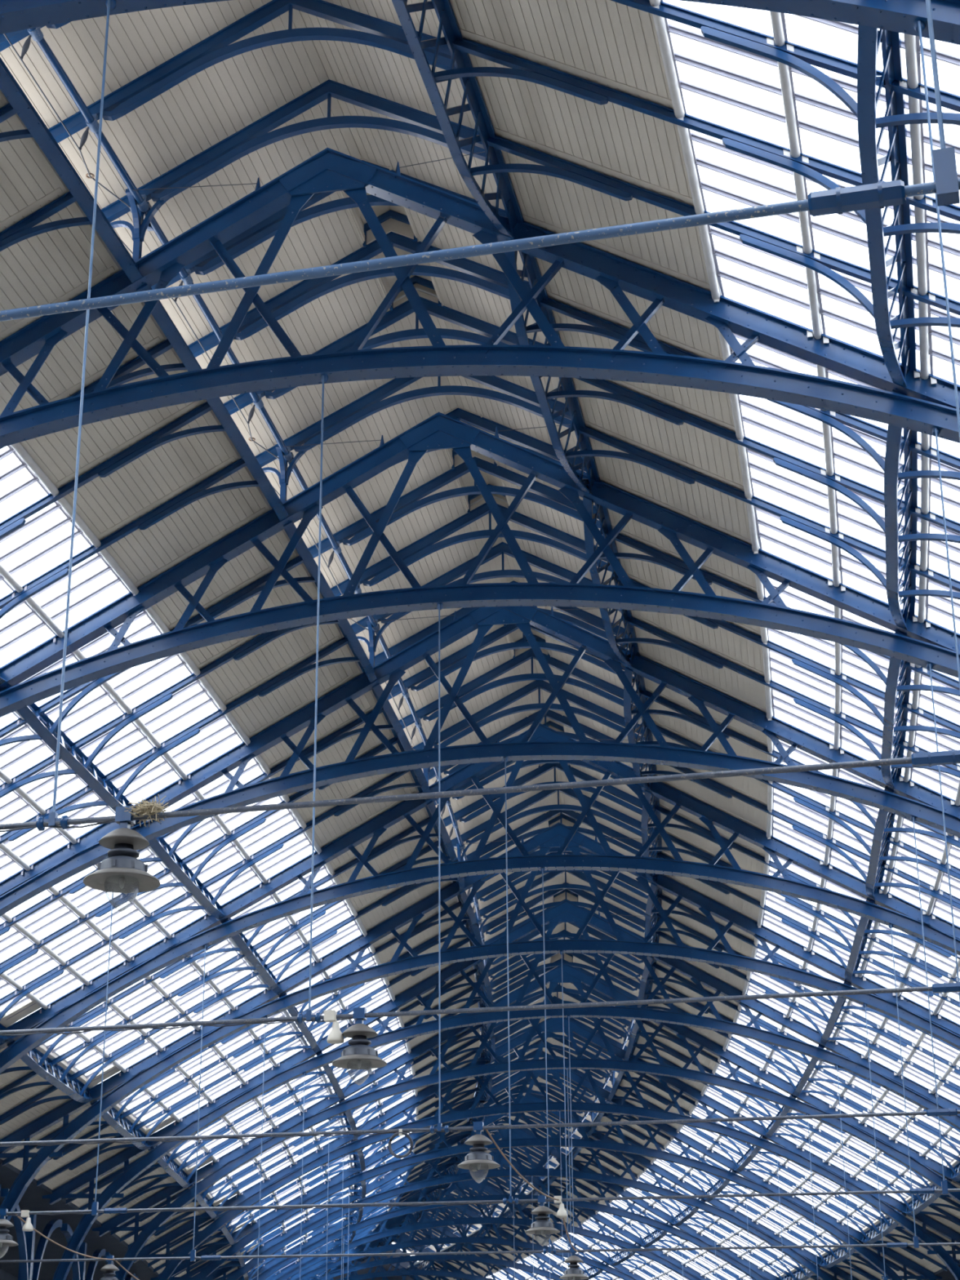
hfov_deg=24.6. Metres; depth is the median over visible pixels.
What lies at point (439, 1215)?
rib
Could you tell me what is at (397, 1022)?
window
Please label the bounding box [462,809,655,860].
rib
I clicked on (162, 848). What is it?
girder
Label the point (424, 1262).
girder
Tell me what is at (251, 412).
cable
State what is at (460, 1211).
rib
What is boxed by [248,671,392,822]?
trim
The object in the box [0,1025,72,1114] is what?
trim
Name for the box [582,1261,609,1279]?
girder
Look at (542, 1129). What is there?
rib
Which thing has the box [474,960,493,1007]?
girder
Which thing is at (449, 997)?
trim
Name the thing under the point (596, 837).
wire
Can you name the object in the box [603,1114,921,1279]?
rafter
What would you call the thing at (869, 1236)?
trim
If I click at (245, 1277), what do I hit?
girder
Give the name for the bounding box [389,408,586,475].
rib
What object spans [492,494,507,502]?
ceiling
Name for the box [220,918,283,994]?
girder
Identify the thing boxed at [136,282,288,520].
girder
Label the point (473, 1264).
rafter
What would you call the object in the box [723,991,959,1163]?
window
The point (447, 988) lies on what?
rafter
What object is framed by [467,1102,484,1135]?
girder
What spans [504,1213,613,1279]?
rafter
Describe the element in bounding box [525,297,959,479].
rafter
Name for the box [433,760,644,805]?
rib
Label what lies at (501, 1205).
ceiling
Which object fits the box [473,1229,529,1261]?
ceiling
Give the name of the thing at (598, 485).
post
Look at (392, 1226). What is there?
rafter
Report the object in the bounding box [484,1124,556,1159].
rib
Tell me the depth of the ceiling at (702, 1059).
77.97 m
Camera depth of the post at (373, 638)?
45.45 m
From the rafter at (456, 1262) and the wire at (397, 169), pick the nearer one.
the wire at (397, 169)
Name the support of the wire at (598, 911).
attached to the roof truss at (847, 1059)
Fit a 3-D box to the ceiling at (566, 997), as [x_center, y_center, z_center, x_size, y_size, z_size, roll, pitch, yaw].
[4.685,15.317,86.360,3.785,2.104,8.110,0,-22,-2]
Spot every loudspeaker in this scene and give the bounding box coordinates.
[21,1209,33,1231]
[324,1009,344,1044]
[554,1195,567,1217]
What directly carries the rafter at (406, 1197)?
attached to the girder at (456, 1168)
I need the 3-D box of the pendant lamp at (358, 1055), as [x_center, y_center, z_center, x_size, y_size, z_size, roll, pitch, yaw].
[-2.032,4.837,26.167,31.800,0.880,0.650,-4,-22,9]
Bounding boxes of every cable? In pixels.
[3,33,130,207]
[15,1214,115,1260]
[115,1260,139,1279]
[119,237,279,458]
[272,486,368,630]
[385,681,416,750]
[434,779,457,849]
[466,888,474,911]
[485,1129,559,1200]
[559,1203,577,1251]
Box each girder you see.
[0,57,142,283]
[0,676,6,684]
[0,684,133,811]
[0,1022,11,1043]
[0,1184,28,1279]
[6,1040,94,1102]
[32,1219,79,1279]
[85,1248,115,1279]
[89,1097,152,1150]
[124,1273,139,1279]
[133,820,226,919]
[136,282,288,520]
[147,1144,191,1187]
[187,1182,218,1219]
[214,1215,235,1245]
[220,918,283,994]
[231,1244,245,1267]
[237,1266,248,1279]
[278,992,320,1053]
[283,520,377,683]
[315,1051,344,1100]
[315,1262,331,1279]
[328,1243,345,1262]
[338,1098,359,1139]
[340,1222,355,1244]
[347,1199,363,1224]
[351,1137,365,1172]
[353,1171,366,1199]
[356,1245,378,1262]
[371,682,431,801]
[378,1233,400,1246]
[391,0,524,238]
[399,1211,422,1226]
[406,1260,434,1275]
[422,1188,441,1210]
[425,800,465,890]
[435,1243,462,1262]
[438,1164,458,1189]
[452,1135,471,1164]
[457,889,483,960]
[462,1227,490,1246]
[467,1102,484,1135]
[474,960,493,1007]
[475,1063,492,1102]
[480,1022,495,1063]
[488,1208,517,1230]
[504,239,600,494]
[515,1186,542,1209]
[542,1164,562,1188]
[566,1133,589,1164]
[582,494,639,666]
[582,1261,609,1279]
[586,1099,610,1134]
[607,1071,625,1101]
[607,1243,641,1266]
[623,658,657,790]
[624,1020,643,1061]
[636,955,657,1008]
[639,1222,673,1247]
[640,790,662,883]
[644,876,662,942]
[671,1198,705,1226]
[702,1169,736,1201]
[733,1135,766,1172]
[763,1094,796,1137]
[779,1262,820,1279]
[791,1044,824,1096]
[817,1239,862,1268]
[819,980,852,1045]
[844,897,876,982]
[857,25,916,387]
[859,1210,906,1244]
[865,786,896,899]
[880,629,911,787]
[884,387,918,629]
[902,1176,951,1215]
[947,1161,959,1181]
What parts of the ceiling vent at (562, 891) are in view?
gable frame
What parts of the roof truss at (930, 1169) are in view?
gusset plate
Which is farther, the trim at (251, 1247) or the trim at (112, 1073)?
the trim at (251, 1247)
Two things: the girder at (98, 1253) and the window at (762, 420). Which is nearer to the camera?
the window at (762, 420)
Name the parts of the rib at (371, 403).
king post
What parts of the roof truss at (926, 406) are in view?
gusset plate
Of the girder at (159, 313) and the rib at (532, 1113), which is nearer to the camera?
the girder at (159, 313)
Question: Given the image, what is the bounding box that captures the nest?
[124,794,174,826]
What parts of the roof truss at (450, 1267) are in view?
gusset plate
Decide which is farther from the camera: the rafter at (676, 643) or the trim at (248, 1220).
the trim at (248, 1220)
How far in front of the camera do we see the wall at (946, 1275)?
87.01 m
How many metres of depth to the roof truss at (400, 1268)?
148.37 m
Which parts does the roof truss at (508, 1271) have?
gusset plate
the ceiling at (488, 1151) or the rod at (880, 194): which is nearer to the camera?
the rod at (880, 194)
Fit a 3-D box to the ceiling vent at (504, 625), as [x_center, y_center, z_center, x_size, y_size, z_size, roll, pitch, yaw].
[0.851,-0.974,48.707,1.005,0.650,2.251,-3,-22,6]
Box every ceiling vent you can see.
[339,157,418,247]
[362,208,443,311]
[444,404,497,469]
[451,448,510,513]
[502,579,539,626]
[506,628,551,658]
[527,709,565,732]
[537,720,571,768]
[545,810,577,827]
[548,814,574,853]
[548,953,572,971]
[549,952,575,963]
[551,881,579,902]
[553,892,577,902]
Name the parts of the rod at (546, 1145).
rod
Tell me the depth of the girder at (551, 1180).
108.39 m
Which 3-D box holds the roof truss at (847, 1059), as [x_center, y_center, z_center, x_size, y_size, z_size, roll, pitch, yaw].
[2.701,15.002,64.966,32.091,15.057,0.302,-1,-22,2]
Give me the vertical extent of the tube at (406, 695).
0.208 m
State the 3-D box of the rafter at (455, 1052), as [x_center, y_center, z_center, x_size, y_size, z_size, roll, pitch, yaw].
[-5.932,17.276,76.774,12.796,7.104,0.101,0,-22,-1]
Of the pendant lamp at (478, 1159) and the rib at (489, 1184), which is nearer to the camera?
the pendant lamp at (478, 1159)
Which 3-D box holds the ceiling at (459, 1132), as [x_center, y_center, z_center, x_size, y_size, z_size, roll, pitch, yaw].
[-2.181,23.416,99.777,2.384,1.413,7.913,1,-22,-5]
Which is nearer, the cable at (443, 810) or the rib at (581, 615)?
the rib at (581, 615)
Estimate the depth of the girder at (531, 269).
34.00 m
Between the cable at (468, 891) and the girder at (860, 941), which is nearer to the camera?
the girder at (860, 941)
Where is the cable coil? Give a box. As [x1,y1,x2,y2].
[387,1128,413,1158]
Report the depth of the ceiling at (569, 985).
78.36 m
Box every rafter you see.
[0,102,32,142]
[0,191,91,251]
[0,338,186,448]
[0,401,225,538]
[0,457,259,618]
[0,555,315,746]
[0,620,338,798]
[0,636,359,844]
[0,706,394,936]
[0,737,398,974]
[0,769,421,1020]
[0,817,441,1074]
[0,840,450,1099]
[0,877,457,1124]
[1,902,470,1166]
[20,920,475,1172]
[36,937,470,1186]
[65,968,484,1204]
[78,986,487,1210]
[97,999,480,1217]
[111,1024,489,1235]
[120,1037,487,1242]
[128,1049,490,1248]
[142,1077,485,1261]
[147,1081,485,1267]
[153,1087,485,1272]
[173,1117,479,1276]
[181,1119,473,1276]
[193,1121,475,1276]
[214,1141,460,1279]
[220,1154,466,1279]
[248,1157,462,1279]
[250,1171,445,1279]
[264,1186,446,1279]
[297,1200,422,1274]
[309,1220,403,1278]
[318,1222,413,1274]
[328,1195,427,1257]
[340,1197,437,1253]
[350,1173,454,1233]
[356,1244,385,1253]
[357,1240,391,1252]
[416,1266,436,1279]
[422,1263,448,1279]
[430,1262,462,1279]
[433,38,959,236]
[444,1260,483,1276]
[449,1248,502,1279]
[461,1247,514,1279]
[470,135,959,328]
[471,1244,542,1279]
[477,1231,550,1279]
[483,1230,562,1275]
[497,1224,600,1279]
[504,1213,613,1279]
[515,1211,610,1274]
[523,1204,662,1279]
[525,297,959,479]
[529,1202,678,1279]
[541,1190,668,1268]
[546,377,959,543]
[549,1177,728,1279]
[554,1177,746,1279]
[565,426,959,599]
[569,1167,754,1279]
[572,1151,798,1279]
[577,1147,819,1279]
[588,1137,839,1279]
[592,1121,879,1279]
[598,530,959,697]
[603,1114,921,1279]
[604,1113,884,1275]
[610,0,959,128]
[612,1085,947,1271]
[615,617,959,777]
[617,577,959,738]
[617,1075,959,1265]
[621,1071,959,1250]
[629,1043,959,1226]
[631,690,959,848]
[632,1034,959,1211]
[635,724,959,879]
[635,1020,951,1197]
[640,765,959,909]
[644,980,959,1155]
[645,995,959,1176]
[646,964,959,1133]
[648,806,959,959]
[648,833,959,982]
[650,913,959,1075]
[651,894,959,1051]
[656,931,959,1094]
[657,853,959,1008]
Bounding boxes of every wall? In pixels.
[0,1158,158,1279]
[333,1243,424,1279]
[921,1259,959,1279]
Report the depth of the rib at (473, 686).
51.18 m
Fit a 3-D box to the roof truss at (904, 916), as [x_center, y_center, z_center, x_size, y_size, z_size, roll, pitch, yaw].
[1.501,9.024,50.177,32.091,15.057,0.302,-2,-22,5]
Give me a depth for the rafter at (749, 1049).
71.35 m
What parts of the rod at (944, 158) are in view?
rod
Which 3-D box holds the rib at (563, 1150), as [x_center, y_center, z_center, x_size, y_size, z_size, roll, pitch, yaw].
[1.113,24.463,108.428,7.600,2.243,0.122,2,-22,-7]
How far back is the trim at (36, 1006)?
50.98 m
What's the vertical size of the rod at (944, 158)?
7.178 m
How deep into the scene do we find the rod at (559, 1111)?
80.18 m
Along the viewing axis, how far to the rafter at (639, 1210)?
105.88 m
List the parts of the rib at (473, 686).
king post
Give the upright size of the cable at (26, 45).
0.353 m
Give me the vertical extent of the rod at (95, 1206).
7.178 m
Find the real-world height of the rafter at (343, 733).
7.104 m
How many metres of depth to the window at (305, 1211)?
92.08 m
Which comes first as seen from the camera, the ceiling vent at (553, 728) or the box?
the box
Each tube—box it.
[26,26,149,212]
[142,208,292,460]
[287,458,379,631]
[374,629,426,745]
[433,766,464,849]
[442,1225,463,1237]
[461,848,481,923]
[463,1208,491,1226]
[478,923,488,975]
[543,1146,561,1165]
[567,1111,589,1137]
[592,1073,611,1102]
[609,1031,630,1074]
[627,989,639,1031]
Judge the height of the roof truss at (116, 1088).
15.057 m
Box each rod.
[0,177,959,321]
[0,1242,959,1262]
[48,0,115,826]
[91,892,113,1215]
[190,944,208,1261]
[257,1016,267,1279]
[299,1072,306,1279]
[306,374,328,1020]
[325,1117,331,1279]
[341,1155,344,1279]
[342,1235,345,1279]
[347,1186,351,1279]
[436,603,443,1131]
[502,756,512,1202]
[513,1204,515,1279]
[530,1175,533,1279]
[540,867,551,1253]
[546,1145,550,1278]
[558,1110,563,1275]
[560,951,568,1268]
[565,1067,572,1255]
[566,1015,574,1246]
[680,1237,683,1279]
[712,1213,716,1276]
[743,1186,751,1279]
[775,1153,784,1279]
[805,1113,817,1279]
[835,1065,852,1279]
[862,1003,887,1279]
[888,924,919,1248]
[910,816,948,1195]
[912,19,959,441]
[925,0,959,206]
[926,662,959,1004]
[931,426,959,690]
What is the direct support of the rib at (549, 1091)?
attached to the tube
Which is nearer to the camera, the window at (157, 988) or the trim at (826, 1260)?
the window at (157, 988)
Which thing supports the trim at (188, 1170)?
attached to the window at (397, 1022)
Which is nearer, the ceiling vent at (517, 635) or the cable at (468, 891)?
the ceiling vent at (517, 635)
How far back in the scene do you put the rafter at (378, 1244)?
130.65 m
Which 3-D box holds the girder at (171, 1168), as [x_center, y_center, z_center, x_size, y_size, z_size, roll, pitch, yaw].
[-9.615,16.474,68.814,0.540,0.689,7.592,-1,-22,2]
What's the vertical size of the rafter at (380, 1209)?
7.104 m
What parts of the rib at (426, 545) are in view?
king post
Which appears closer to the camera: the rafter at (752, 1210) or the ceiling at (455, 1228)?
the rafter at (752, 1210)
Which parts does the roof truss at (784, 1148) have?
gusset plate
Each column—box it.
[17,1210,36,1279]
[72,1242,87,1279]
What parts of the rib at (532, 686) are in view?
king post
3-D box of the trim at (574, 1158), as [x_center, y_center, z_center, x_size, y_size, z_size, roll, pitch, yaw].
[5.193,26.308,107.127,2.485,1.399,6.462,2,-22,-6]
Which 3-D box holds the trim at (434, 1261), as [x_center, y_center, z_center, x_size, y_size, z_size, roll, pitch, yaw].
[-2.290,41.315,144.045,2.485,1.399,6.462,5,-23,-14]
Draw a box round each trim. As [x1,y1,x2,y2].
[0,99,62,228]
[0,266,235,537]
[0,1000,40,1026]
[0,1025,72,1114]
[0,1086,127,1179]
[53,1147,179,1208]
[84,1065,120,1087]
[102,1173,208,1244]
[135,506,338,702]
[144,1205,220,1267]
[145,1115,175,1133]
[159,1237,226,1276]
[186,1157,212,1173]
[213,1192,236,1205]
[231,1219,250,1232]
[240,1243,257,1254]
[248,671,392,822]
[320,791,442,911]
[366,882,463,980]
[394,1158,449,1202]
[395,963,471,1023]
[407,1132,458,1177]
[411,1024,478,1075]
[414,1096,472,1151]
[417,1062,475,1119]
[417,1261,467,1279]
[453,1244,498,1275]
[459,28,693,203]
[481,1224,524,1260]
[511,1204,559,1243]
[522,213,743,488]
[537,1184,587,1226]
[556,1158,622,1204]
[579,1128,650,1178]
[599,475,764,675]
[600,1093,676,1148]
[620,1053,701,1112]
[637,1004,723,1069]
[639,651,766,804]
[656,960,742,1020]
[659,781,765,901]
[661,875,756,974]
[796,1259,862,1279]
[838,1235,933,1279]
[891,1206,959,1266]
[924,1171,959,1217]
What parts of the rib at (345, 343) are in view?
king post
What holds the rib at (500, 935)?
attached to the ceiling at (218, 101)
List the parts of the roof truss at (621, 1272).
gusset plate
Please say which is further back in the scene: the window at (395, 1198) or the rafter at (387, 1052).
the window at (395, 1198)
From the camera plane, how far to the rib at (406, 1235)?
145.29 m
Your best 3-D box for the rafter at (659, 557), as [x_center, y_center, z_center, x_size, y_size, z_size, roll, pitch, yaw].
[8.392,0.987,36.987,12.936,7.227,0.100,-3,-22,7]
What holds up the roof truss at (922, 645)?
on the column
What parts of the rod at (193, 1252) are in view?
rod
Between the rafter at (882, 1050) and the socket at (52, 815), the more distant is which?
the rafter at (882, 1050)
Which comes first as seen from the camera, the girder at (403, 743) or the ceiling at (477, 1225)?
the girder at (403, 743)
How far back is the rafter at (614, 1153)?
98.33 m
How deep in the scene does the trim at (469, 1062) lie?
85.25 m
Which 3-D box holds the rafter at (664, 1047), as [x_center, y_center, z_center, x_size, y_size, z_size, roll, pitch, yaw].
[11.799,17.172,77.026,12.936,7.227,0.101,0,-22,-1]
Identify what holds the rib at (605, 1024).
attached to the ceiling at (540, 1000)
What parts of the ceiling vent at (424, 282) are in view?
gable frame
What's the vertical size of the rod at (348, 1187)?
7.178 m
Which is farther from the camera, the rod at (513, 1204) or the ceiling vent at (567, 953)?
the rod at (513, 1204)
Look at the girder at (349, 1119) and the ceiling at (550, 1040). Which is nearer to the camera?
the girder at (349, 1119)
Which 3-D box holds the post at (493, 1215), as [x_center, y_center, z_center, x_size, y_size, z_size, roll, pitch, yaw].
[0.761,33.045,126.911,1.000,1.286,1.000,4,-22,-11]
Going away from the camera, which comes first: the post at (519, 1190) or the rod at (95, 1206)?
the rod at (95, 1206)
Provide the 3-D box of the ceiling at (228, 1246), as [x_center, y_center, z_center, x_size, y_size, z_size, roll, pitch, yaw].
[-11.315,25.339,89.792,2.861,1.681,7.633,1,-22,-3]
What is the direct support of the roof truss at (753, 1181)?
on the column
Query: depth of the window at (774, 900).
55.55 m
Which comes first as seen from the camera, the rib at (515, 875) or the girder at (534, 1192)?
the rib at (515, 875)
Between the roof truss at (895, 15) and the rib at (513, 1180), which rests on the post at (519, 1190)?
the rib at (513, 1180)
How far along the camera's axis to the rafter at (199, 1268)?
91.09 m
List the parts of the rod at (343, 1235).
rod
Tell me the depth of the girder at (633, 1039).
77.96 m
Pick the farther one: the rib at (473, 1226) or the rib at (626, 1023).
the rib at (473, 1226)
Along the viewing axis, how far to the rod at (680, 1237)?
103.28 m
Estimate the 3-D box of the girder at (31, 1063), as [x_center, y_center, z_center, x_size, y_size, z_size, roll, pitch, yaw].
[-10.552,10.763,54.689,0.539,0.689,7.592,-2,-22,5]
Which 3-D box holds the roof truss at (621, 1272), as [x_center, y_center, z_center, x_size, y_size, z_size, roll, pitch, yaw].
[-0.494,35.969,116.688,32.091,15.056,0.301,3,-22,-9]
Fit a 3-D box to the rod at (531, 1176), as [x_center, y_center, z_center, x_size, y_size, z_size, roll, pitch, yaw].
[2.291,27.365,94.394,0.110,8.733,0.135,1,-22,-5]
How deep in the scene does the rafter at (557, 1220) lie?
117.11 m
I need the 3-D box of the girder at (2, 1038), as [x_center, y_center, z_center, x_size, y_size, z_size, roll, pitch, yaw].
[-11.356,7.920,47.651,0.539,0.689,7.592,-3,-22,6]
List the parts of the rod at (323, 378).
rod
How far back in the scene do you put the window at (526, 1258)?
129.89 m
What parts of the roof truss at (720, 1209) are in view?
gusset plate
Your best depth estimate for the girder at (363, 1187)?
91.70 m
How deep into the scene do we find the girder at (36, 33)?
29.05 m
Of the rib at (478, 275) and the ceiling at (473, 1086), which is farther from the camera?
the ceiling at (473, 1086)
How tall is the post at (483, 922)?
1.286 m
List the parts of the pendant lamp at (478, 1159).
lamp flex, lamp shade, tie rod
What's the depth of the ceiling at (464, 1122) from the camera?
93.69 m
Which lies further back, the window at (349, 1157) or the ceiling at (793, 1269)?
the ceiling at (793, 1269)
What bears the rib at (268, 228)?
attached to the tube at (184, 273)
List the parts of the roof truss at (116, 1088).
gusset plate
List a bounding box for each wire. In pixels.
[133,151,484,192]
[283,424,570,448]
[373,606,608,622]
[462,834,641,844]
[480,911,652,919]
[490,972,636,980]
[494,738,644,742]
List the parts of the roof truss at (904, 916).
gusset plate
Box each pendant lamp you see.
[0,749,959,911]
[0,982,959,1085]
[0,1108,959,1183]
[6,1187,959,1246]
[99,1255,119,1279]
[559,1246,588,1279]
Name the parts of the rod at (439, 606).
rod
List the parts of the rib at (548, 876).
king post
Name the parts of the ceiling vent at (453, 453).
gable frame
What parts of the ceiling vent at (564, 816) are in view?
gable frame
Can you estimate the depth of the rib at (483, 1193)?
125.19 m
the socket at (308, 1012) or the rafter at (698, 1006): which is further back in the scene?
the rafter at (698, 1006)
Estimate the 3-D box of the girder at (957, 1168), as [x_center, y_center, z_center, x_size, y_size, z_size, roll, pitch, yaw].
[15.303,16.134,68.460,0.523,0.689,8.320,-1,-22,2]
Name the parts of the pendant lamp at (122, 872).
lamp flex, lamp shade, bulb, tie rod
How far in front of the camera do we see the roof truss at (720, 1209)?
95.94 m
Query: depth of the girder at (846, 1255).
92.17 m
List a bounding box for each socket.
[48,812,57,826]
[91,1201,98,1215]
[190,1249,195,1261]
[306,1009,312,1020]
[437,1123,441,1131]
[509,1195,512,1202]
[913,1235,919,1248]
[941,1180,948,1195]
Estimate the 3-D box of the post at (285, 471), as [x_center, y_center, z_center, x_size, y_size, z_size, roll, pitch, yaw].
[-3.399,-2.817,38.257,0.764,1.286,0.764,15,-27,-33]
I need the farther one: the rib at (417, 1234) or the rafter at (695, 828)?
the rib at (417, 1234)
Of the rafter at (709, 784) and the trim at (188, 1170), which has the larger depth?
the trim at (188, 1170)
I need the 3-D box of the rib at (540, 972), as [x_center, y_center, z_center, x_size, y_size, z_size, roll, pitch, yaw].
[2.931,12.468,78.837,7.600,2.243,0.121,0,-22,-1]
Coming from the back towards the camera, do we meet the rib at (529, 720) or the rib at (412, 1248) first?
the rib at (412, 1248)
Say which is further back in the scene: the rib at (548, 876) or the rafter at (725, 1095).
the rafter at (725, 1095)
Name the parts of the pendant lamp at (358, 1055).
lamp flex, lamp shade, bulb, tie rod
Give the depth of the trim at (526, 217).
31.34 m
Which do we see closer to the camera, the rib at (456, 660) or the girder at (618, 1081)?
the rib at (456, 660)
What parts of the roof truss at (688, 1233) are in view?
gusset plate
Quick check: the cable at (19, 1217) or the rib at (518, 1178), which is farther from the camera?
the rib at (518, 1178)
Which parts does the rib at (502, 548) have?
king post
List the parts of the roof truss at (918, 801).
gusset plate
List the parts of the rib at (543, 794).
king post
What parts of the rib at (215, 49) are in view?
king post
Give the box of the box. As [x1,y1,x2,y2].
[932,146,959,206]
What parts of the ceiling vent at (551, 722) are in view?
gable frame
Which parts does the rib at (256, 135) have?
king post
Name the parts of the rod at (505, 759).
rod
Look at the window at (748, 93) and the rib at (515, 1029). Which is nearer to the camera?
the window at (748, 93)
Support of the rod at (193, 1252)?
hanging from the roof truss at (904, 916)
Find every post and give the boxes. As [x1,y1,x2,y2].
[110,188,168,270]
[262,444,306,507]
[356,618,391,670]
[422,745,430,784]
[453,841,471,861]
[462,1224,473,1235]
[475,916,488,932]
[487,1205,502,1217]
[513,1185,528,1205]
[542,1162,554,1177]
[589,1111,598,1121]
[596,481,602,487]
[604,1070,616,1096]
[622,1026,633,1055]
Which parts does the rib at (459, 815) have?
king post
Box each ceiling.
[0,0,654,977]
[0,89,478,1048]
[0,1023,188,1222]
[13,1022,88,1078]
[101,1173,215,1244]
[142,1205,231,1273]
[158,1237,238,1276]
[348,196,417,302]
[393,1230,447,1253]
[404,1132,459,1183]
[410,1025,479,1091]
[411,1261,465,1279]
[413,1211,476,1244]
[414,1097,473,1155]
[417,287,437,297]
[417,1062,476,1119]
[440,1243,455,1252]
[442,1189,501,1227]
[448,1246,498,1275]
[449,0,767,1045]
[449,450,484,506]
[454,1169,529,1209]
[466,1226,481,1236]
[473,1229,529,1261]
[477,937,563,1002]
[480,992,555,1044]
[483,1086,515,1106]
[484,1133,554,1188]
[485,1038,540,1086]
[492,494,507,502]
[500,1112,573,1164]
[500,1207,559,1244]
[515,1076,597,1137]
[524,1184,595,1226]
[538,1037,618,1102]
[551,1159,623,1204]
[554,984,628,1059]
[558,937,642,1023]
[574,1128,650,1187]
[595,1094,676,1160]
[615,1054,701,1128]
[633,1020,723,1091]
[780,1254,860,1279]
[820,1230,933,1279]
[862,1200,959,1272]
[905,1165,959,1231]
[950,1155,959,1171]
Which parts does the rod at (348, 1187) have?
rod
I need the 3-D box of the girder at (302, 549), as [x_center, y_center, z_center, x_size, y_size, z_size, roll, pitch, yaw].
[-2.719,-0.562,41.493,0.536,0.684,7.876,-4,-22,8]
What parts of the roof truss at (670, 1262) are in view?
gusset plate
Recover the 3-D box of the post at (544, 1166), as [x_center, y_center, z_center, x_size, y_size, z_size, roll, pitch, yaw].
[3.336,27.041,112.132,1.000,1.286,1.000,3,-22,-8]
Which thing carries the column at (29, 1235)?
on the floor
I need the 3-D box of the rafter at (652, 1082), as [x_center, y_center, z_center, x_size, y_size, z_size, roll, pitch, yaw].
[11.741,19.497,82.767,12.936,7.227,0.100,0,-22,-2]
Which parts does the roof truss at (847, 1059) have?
gusset plate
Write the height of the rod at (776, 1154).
7.178 m
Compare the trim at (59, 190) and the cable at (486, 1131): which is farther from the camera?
the cable at (486, 1131)
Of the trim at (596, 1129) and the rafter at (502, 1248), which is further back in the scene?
the rafter at (502, 1248)
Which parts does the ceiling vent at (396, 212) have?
gable frame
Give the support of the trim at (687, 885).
attached to the ceiling at (612, 40)
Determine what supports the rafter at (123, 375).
attached to the girder at (159, 313)
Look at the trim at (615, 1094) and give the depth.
92.83 m
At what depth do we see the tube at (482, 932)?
69.31 m
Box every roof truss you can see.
[0,0,959,44]
[0,147,959,448]
[0,412,959,717]
[0,606,959,915]
[0,723,959,1073]
[0,822,959,1221]
[41,899,959,1279]
[92,962,959,1279]
[133,1017,959,1279]
[150,1057,942,1279]
[208,1093,859,1279]
[239,1124,780,1279]
[266,1151,711,1279]
[286,1179,646,1279]
[306,1196,567,1279]
[319,1216,528,1279]
[328,1233,466,1279]
[344,1255,423,1279]
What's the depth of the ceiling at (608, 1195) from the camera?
109.14 m
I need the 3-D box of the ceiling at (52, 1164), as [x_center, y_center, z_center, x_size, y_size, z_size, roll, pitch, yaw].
[-11.511,13.954,61.668,3.098,1.682,22.895,-2,-22,3]
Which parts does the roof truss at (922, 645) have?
gusset plate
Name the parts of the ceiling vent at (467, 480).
gable frame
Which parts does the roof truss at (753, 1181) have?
gusset plate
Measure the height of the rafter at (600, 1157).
7.227 m
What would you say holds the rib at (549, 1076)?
attached to the tube
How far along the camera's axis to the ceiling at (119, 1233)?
76.83 m
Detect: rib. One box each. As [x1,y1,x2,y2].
[0,21,71,52]
[48,0,455,142]
[101,79,488,222]
[151,160,506,289]
[187,231,531,357]
[223,296,544,414]
[255,375,573,466]
[308,456,600,558]
[330,502,612,596]
[351,542,620,634]
[368,580,626,666]
[387,623,634,699]
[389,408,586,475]
[395,1241,418,1252]
[399,648,638,728]
[404,1233,435,1252]
[405,1231,444,1249]
[412,680,644,750]
[417,1229,450,1246]
[423,709,648,779]
[425,1213,461,1236]
[426,1209,471,1234]
[426,1227,445,1236]
[429,1189,488,1217]
[431,1185,499,1217]
[431,1195,482,1225]
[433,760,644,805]
[433,1208,479,1230]
[441,763,652,826]
[441,1188,503,1211]
[443,1164,533,1183]
[448,1167,532,1191]
[448,1169,509,1194]
[449,1166,525,1195]
[450,788,653,847]
[450,1130,557,1168]
[451,1150,544,1179]
[452,1171,490,1195]
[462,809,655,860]
[466,1093,578,1130]
[466,1116,568,1155]
[471,851,648,902]
[473,922,646,968]
[474,871,653,918]
[475,929,643,982]
[475,1048,612,1092]
[476,1102,581,1138]
[477,952,640,995]
[477,1078,596,1118]
[478,958,638,1008]
[479,1017,611,1059]
[480,983,634,1030]
[480,995,630,1041]
[482,882,644,934]
[483,847,592,881]
[483,1039,615,1081]
[484,898,644,944]
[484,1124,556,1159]
[486,1058,605,1100]
[486,1084,591,1122]
[487,1017,626,1050]
[488,1032,619,1073]
[488,1116,573,1147]
[488,1147,537,1168]
[497,1075,593,1102]
[509,982,624,1006]
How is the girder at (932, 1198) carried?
attached to the roof truss at (784, 1148)
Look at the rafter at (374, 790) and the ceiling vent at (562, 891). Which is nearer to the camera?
the rafter at (374, 790)
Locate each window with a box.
[0,442,137,662]
[0,589,249,877]
[0,739,320,1020]
[16,848,367,1081]
[97,932,395,1128]
[154,997,410,1170]
[197,1049,417,1203]
[219,1093,417,1229]
[235,1135,416,1253]
[244,1170,407,1270]
[248,1196,397,1279]
[275,1209,388,1275]
[483,1266,531,1279]
[515,1253,569,1279]
[544,1232,649,1279]
[568,1212,714,1279]
[595,1188,777,1279]
[623,1161,817,1275]
[648,0,959,378]
[650,1129,858,1253]
[676,1092,902,1229]
[701,1047,946,1199]
[711,290,959,628]
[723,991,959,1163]
[742,922,959,1102]
[751,544,959,804]
[757,832,959,1021]
[766,711,959,923]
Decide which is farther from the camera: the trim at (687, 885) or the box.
the trim at (687, 885)
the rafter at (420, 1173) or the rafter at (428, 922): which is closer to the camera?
the rafter at (428, 922)
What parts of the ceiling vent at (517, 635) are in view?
gable frame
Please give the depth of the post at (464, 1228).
134.27 m
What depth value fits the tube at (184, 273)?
34.29 m

